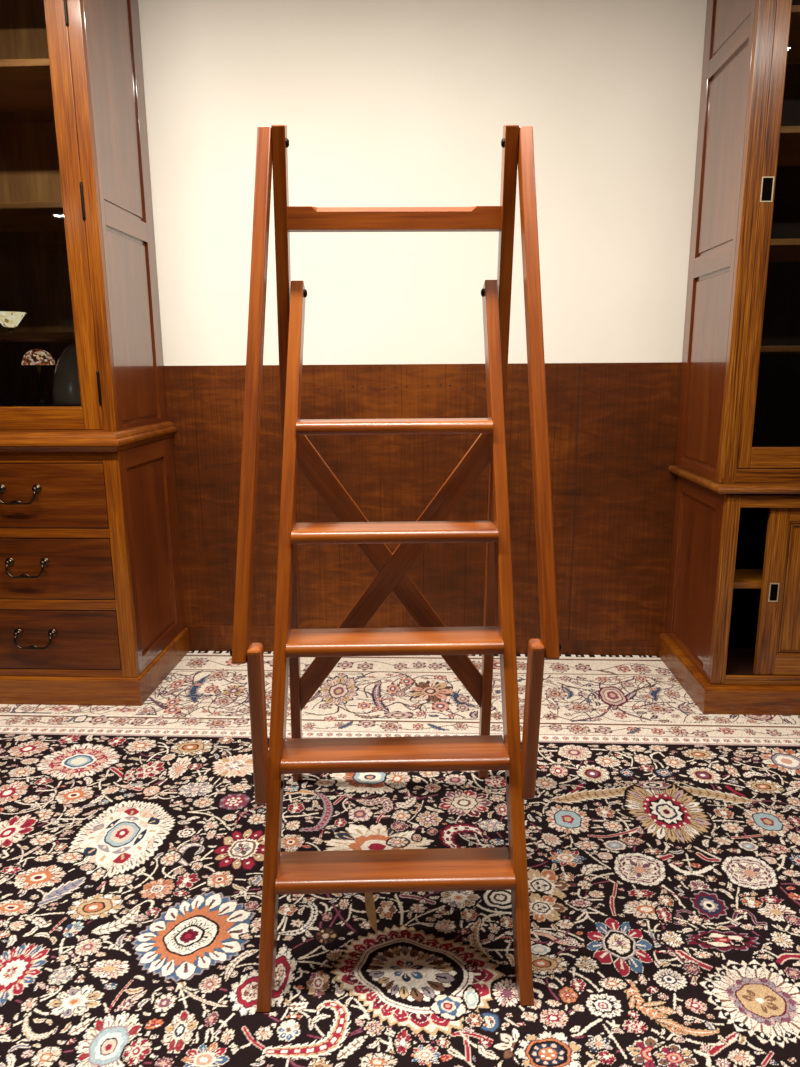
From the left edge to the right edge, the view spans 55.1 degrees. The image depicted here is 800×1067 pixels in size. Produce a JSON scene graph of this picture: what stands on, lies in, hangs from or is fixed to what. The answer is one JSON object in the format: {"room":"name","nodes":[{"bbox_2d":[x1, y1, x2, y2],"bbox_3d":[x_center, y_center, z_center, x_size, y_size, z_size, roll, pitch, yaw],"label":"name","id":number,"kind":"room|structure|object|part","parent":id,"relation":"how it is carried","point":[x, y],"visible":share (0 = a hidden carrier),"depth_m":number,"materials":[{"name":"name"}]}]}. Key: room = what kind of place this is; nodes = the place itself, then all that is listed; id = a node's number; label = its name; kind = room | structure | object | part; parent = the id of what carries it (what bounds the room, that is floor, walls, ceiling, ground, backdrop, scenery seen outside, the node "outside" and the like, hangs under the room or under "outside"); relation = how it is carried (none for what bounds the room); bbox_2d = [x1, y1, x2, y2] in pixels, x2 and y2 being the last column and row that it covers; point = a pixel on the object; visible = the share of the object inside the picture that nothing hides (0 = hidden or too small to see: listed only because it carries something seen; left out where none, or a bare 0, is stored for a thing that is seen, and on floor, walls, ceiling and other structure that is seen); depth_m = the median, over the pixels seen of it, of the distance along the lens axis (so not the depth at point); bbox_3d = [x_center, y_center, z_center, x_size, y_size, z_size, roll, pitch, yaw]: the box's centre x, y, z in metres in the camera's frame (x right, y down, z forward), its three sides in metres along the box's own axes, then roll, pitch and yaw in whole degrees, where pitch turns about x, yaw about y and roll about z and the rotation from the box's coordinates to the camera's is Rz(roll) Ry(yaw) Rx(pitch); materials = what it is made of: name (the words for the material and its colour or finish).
{"room":"library","nodes":[
{"label":"library","id":0,"kind":"room"},
{"bbox_2d":[138,0,706,365],"bbox_3d":[-0.350,-0.947,3.221,7.400,3.008,0.157,0,12,3],"label":"wall","id":1,"kind":"structure","parent":0,"point":[381,103],"depth_m":3.01,"materials":[{"name":"beige paint"}]},
{"bbox_2d":[186,625,658,654],"bbox_3d":[0.105,0.478,3.423,2.140,0.123,0.004,0,12,3],"label":"baseboard","id":2,"kind":"structure","parent":1,"relation":"attached to","point":[201,637],"depth_m":3.43,"materials":[{"name":"brown wood"}]},
{"bbox_2d":[164,362,681,640],"bbox_3d":[-0.348,-0.082,3.327,7.400,1.269,0.006,0,12,3],"label":"wainscoting","id":3,"kind":"structure","parent":1,"relation":"attached to","point":[612,427],"depth_m":3.28,"materials":[{"name":"brown wood"}]},
{"bbox_3d":[-0.556,1.554,-1.094,12.000,0.052,9.660,0,12,3],"label":"floor","id":4,"kind":"structure","parent":0,"visible":0},
{"bbox_2d":[0,651,799,1066],"bbox_3d":[0.081,0.888,1.822,4.200,0.008,3.294,0,12,3],"label":"rug","id":5,"kind":"object","parent":4,"relation":"on","point":[662,833],"visible":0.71,"depth_m":1.88,"materials":[{"name":"fabric"}]},
{"bbox_2d":[0,0,188,705],"bbox_3d":[-1.357,-0.814,2.899,0.800,2.880,0.612,0,12,3],"label":"tall cabinet","id":6,"kind":"object","parent":5,"relation":"on","point":[92,612],"visible":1,"depth_m":2.85,"materials":[{"name":"brown wood"}]},
{"bbox_2d":[0,311,26,332],"bbox_3d":[-1.484,-0.797,2.915,0.127,0.083,0.125,0,12,3],"label":"decorative bowl","id":7,"kind":"object","parent":6,"relation":"on","point":[9,319],"visible":0.83,"depth_m":2.89,"materials":[{"name":"beige ceramic"}]},
{"bbox_3d":[-1.373,-0.140,2.752,0.165,0.071,0.035,0,12,3],"label":"handle","id":8,"kind":"part","parent":6,"relation":"part of","materials":[{"name":"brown metal"}]},
{"bbox_2d":[0,58,53,111],"bbox_3d":[-1.370,-1.616,2.777,0.674,0.022,0.451,0,12,3],"label":"shelf","id":9,"kind":"object","parent":6,"relation":"attached to","point":[25,84],"depth_m":2.74,"materials":[{"name":"brown wood"}]},
{"bbox_3d":[-1.371,0.126,2.809,0.165,0.071,0.035,0,12,3],"label":"handle","id":10,"kind":"part","parent":6,"relation":"part of","materials":[{"name":"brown metal"}]},
{"bbox_2d":[0,201,64,231],"bbox_3d":[-1.367,-1.183,2.871,0.674,0.022,0.451,0,12,3],"label":"shelf","id":11,"kind":"object","parent":6,"relation":"attached to","point":[32,216],"depth_m":2.79,"materials":[{"name":"brown wood"}]},
{"bbox_3d":[-1.370,0.396,2.868,0.165,0.071,0.035,0,12,3],"label":"handle","id":12,"kind":"part","parent":6,"relation":"part of","materials":[{"name":"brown metal"}]},
{"bbox_2d":[0,332,75,343],"bbox_3d":[-1.365,-0.755,2.963,0.674,0.022,0.451,0,12,3],"label":"shelf","id":13,"kind":"object","parent":6,"relation":"attached to","point":[54,337],"depth_m":2.74,"materials":[{"name":"brown wood"}]},
{"bbox_2d":[22,349,55,404],"bbox_3d":[-1.386,-0.603,2.953,0.117,0.210,0.117,4,13,20],"label":"table lamp","id":14,"kind":"object","parent":6,"relation":"on","point":[38,357],"visible":1,"depth_m":2.91,"materials":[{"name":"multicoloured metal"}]},
{"bbox_3d":[-1.387,-0.677,2.937,0.120,0.060,0.120,0,12,3],"label":"lamp shade","id":15,"kind":"part","parent":14,"relation":"part of","materials":[{"name":"glass"}]},
{"bbox_3d":[-1.379,-1.185,2.594,0.624,1.659,0.027,0,12,3],"label":"door","id":16,"kind":"part","parent":6,"relation":"part of","materials":[{"name":"brown wood"}]},
{"bbox_3d":[-1.373,-0.138,2.783,0.630,0.235,0.026,0,12,3],"label":"drawer","id":17,"kind":"part","parent":6,"relation":"part of","materials":[{"name":"brown wood"}]},
{"bbox_3d":[-1.371,0.129,2.841,0.630,0.230,0.026,0,12,3],"label":"drawer","id":18,"kind":"part","parent":6,"relation":"part of","materials":[{"name":"brown wood"}]},
{"bbox_3d":[-1.379,-1.233,2.584,0.718,1.766,0.028,0,12,3],"label":"frame","id":19,"kind":"part","parent":6,"relation":"part of","materials":[{"name":"brown wood"}]},
{"bbox_3d":[-1.370,0.398,2.899,0.630,0.232,0.026,0,12,3],"label":"drawer","id":20,"kind":"part","parent":6,"relation":"part of","materials":[{"name":"brown wood"}]},
{"bbox_2d":[52,343,80,405],"bbox_3d":[-1.181,-0.594,2.848,0.223,0.233,0.223,0,12,3],"label":"ornament","id":21,"kind":"object","parent":6,"relation":"on","point":[65,385],"visible":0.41,"depth_m":2.76,"materials":[{"name":"grey ceramic"}]},
{"bbox_3d":[-1.359,0.066,3.105,0.752,0.854,0.572,0,12,3],"label":"frame","id":22,"kind":"part","parent":6,"relation":"part of","materials":[{"name":"brown wood"}]},
{"bbox_3d":[-1.361,-0.382,2.993,0.787,0.070,0.612,0,12,3],"label":"waist moulding","id":23,"kind":"part","parent":6,"relation":"part of","materials":[{"name":"brown wood"}]},
{"bbox_3d":[-1.023,-1.615,2.736,0.010,0.892,0.396,0,12,3],"label":"panel","id":24,"kind":"part","parent":6,"relation":"part of","materials":[{"name":"brown wood"}]},
{"bbox_3d":[-1.018,-0.775,2.918,0.010,0.692,0.396,0,12,3],"label":"panel","id":25,"kind":"part","parent":6,"relation":"part of","materials":[{"name":"brown wood"}]},
{"bbox_3d":[-0.997,0.076,3.070,0.010,0.733,0.404,0,12,3],"label":"panel","id":26,"kind":"part","parent":6,"relation":"part of","materials":[{"name":"brown wood"}]},
{"bbox_2d":[230,125,560,1012],"bbox_3d":[-0.016,0.002,1.789,0.642,1.737,0.913,-1,12,-1],"label":"library ladder","id":27,"kind":"object","parent":5,"relation":"on","point":[492,868],"visible":1,"depth_m":1.61,"materials":[{"name":"brown wood"}]},
{"bbox_3d":[-0.291,-0.284,1.522,0.032,1.038,0.347,1,12,8],"label":"handrail","id":28,"kind":"part","parent":27,"relation":"part of","materials":[{"name":"brown wood"}]},
{"bbox_3d":[-0.281,0.382,1.529,0.032,0.348,0.074,-1,12,-1],"label":"handrail post","id":29,"kind":"part","parent":27,"relation":"part of","materials":[{"name":"brown wood"}]},
{"bbox_3d":[-0.282,-0.036,1.975,0.033,1.737,0.529,-2,12,-10],"label":"leg","id":30,"kind":"part","parent":27,"relation":"part of","materials":[{"name":"brown wood"}]},
{"bbox_2d":[365,893,376,933],"bbox_3d":[-0.062,0.780,1.599,0.025,0.130,0.015,10,16,39],"label":"price tag","id":31,"kind":"object","parent":27,"relation":"hanging from","point":[369,900],"visible":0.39,"depth_m":1.60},
{"bbox_3d":[-0.011,-0.675,1.647,0.460,0.047,0.030,-1,12,-1],"label":"rail","id":32,"kind":"part","parent":27,"relation":"part of","materials":[{"name":"brown wood"}]},
{"bbox_3d":[0.243,-0.042,1.986,0.030,1.737,0.523,0,12,2],"label":"leg","id":33,"kind":"part","parent":27,"relation":"part of","materials":[{"name":"brown wood"}]},
{"bbox_3d":[0.265,0.376,1.541,0.032,0.348,0.074,-1,12,-1],"label":"handrail post","id":34,"kind":"part","parent":27,"relation":"part of","materials":[{"name":"brown wood"}]},
{"bbox_3d":[0.275,-0.291,1.534,0.030,1.038,0.343,-2,12,-6],"label":"handrail","id":35,"kind":"part","parent":27,"relation":"part of","materials":[{"name":"brown wood"}]},
{"bbox_2d":[658,0,799,714],"bbox_3d":[1.792,-0.805,2.765,1.419,2.880,0.592,0,12,3],"label":"bookcase","id":36,"kind":"object","parent":5,"relation":"on","point":[731,639],"visible":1,"depth_m":2.79,"materials":[{"name":"brown wood"}]},
{"bbox_3d":[1.166,0.170,3.033,0.010,0.619,0.406,0,12,3],"label":"panel","id":37,"kind":"part","parent":36,"relation":"part of","materials":[{"name":"brown wood"}]},
{"bbox_3d":[1.147,-0.609,2.869,0.010,0.705,0.389,0,12,3],"label":"panel","id":38,"kind":"part","parent":36,"relation":"part of","materials":[{"name":"brown wood"}]},
{"bbox_3d":[1.143,-1.330,2.713,0.010,0.630,0.389,0,12,3],"label":"panel","id":39,"kind":"part","parent":36,"relation":"part of","materials":[{"name":"brown wood"}]},
{"bbox_3d":[1.139,-1.881,2.593,0.010,0.380,0.389,0,12,3],"label":"panel","id":40,"kind":"part","parent":36,"relation":"part of","materials":[{"name":"brown wood"}]},
{"bbox_3d":[1.803,-0.205,2.899,1.384,0.035,0.582,0,12,3],"label":"waist moulding","id":41,"kind":"part","parent":36,"relation":"part of","materials":[{"name":"brown wood"}]},
{"bbox_3d":[1.827,0.139,3.002,1.301,0.026,0.484,0,12,3],"label":"shelf","id":42,"kind":"part","parent":36,"relation":"part of","materials":[{"name":"brown wood"}]},
{"bbox_3d":[1.813,0.211,2.725,1.346,0.705,0.027,0,12,3],"label":"frame","id":43,"kind":"part","parent":36,"relation":"part of","materials":[{"name":"brown wood"}]},
{"bbox_3d":[1.800,-1.134,2.479,1.359,1.956,0.031,0,12,3],"label":"frame","id":44,"kind":"part","parent":36,"relation":"part of","materials":[{"name":"brown wood"}]},
{"bbox_3d":[1.196,-1.121,2.496,0.040,0.078,0.002,0,12,3],"label":"flush pull","id":45,"kind":"part","parent":36,"relation":"part of","materials":[{"name":"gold metal"}]},
{"bbox_3d":[1.498,-1.111,2.497,0.643,1.802,0.024,0,12,3],"label":"glazed door","id":46,"kind":"part","parent":36,"relation":"part of","materials":[{"name":"brown wood"}]},
{"bbox_3d":[1.341,0.211,2.749,0.034,0.070,0.002,0,12,3],"label":"flush pull","id":47,"kind":"part","parent":36,"relation":"part of","materials":[{"name":"gold metal"}]},
{"bbox_3d":[1.603,0.212,2.748,0.598,0.626,0.022,0,12,3],"label":"sliding door","id":48,"kind":"part","parent":36,"relation":"part of","materials":[{"name":"brown wood"}]},
{"bbox_3d":[1.816,-0.682,2.837,1.314,0.021,0.439,0,12,3],"label":"shelf","id":49,"kind":"part","parent":36,"relation":"part of","materials":[{"name":"brown wood"}]},
{"bbox_3d":[1.814,-1.023,2.763,1.314,0.021,0.439,0,12,3],"label":"shelf","id":50,"kind":"part","parent":36,"relation":"part of","materials":[{"name":"brown wood"}]},
{"bbox_3d":[1.603,0.201,2.742,0.464,0.498,0.009,0,12,3],"label":"door moulding","id":51,"kind":"part","parent":36,"relation":"part of","materials":[{"name":"brown wood"}]},
{"bbox_3d":[1.603,0.199,2.750,0.468,0.502,0.006,0,12,3],"label":"door panel","id":52,"kind":"part","parent":36,"relation":"part of","materials":[{"name":"brown wood"}]},
{"bbox_3d":[1.812,-1.363,2.690,1.314,0.021,0.439,0,12,3],"label":"shelf","id":53,"kind":"part","parent":36,"relation":"part of","materials":[{"name":"brown wood"}]},
{"bbox_3d":[1.810,-1.706,2.615,1.314,0.021,0.439,0,12,3],"label":"shelf","id":54,"kind":"part","parent":36,"relation":"part of","materials":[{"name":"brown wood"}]}
]}

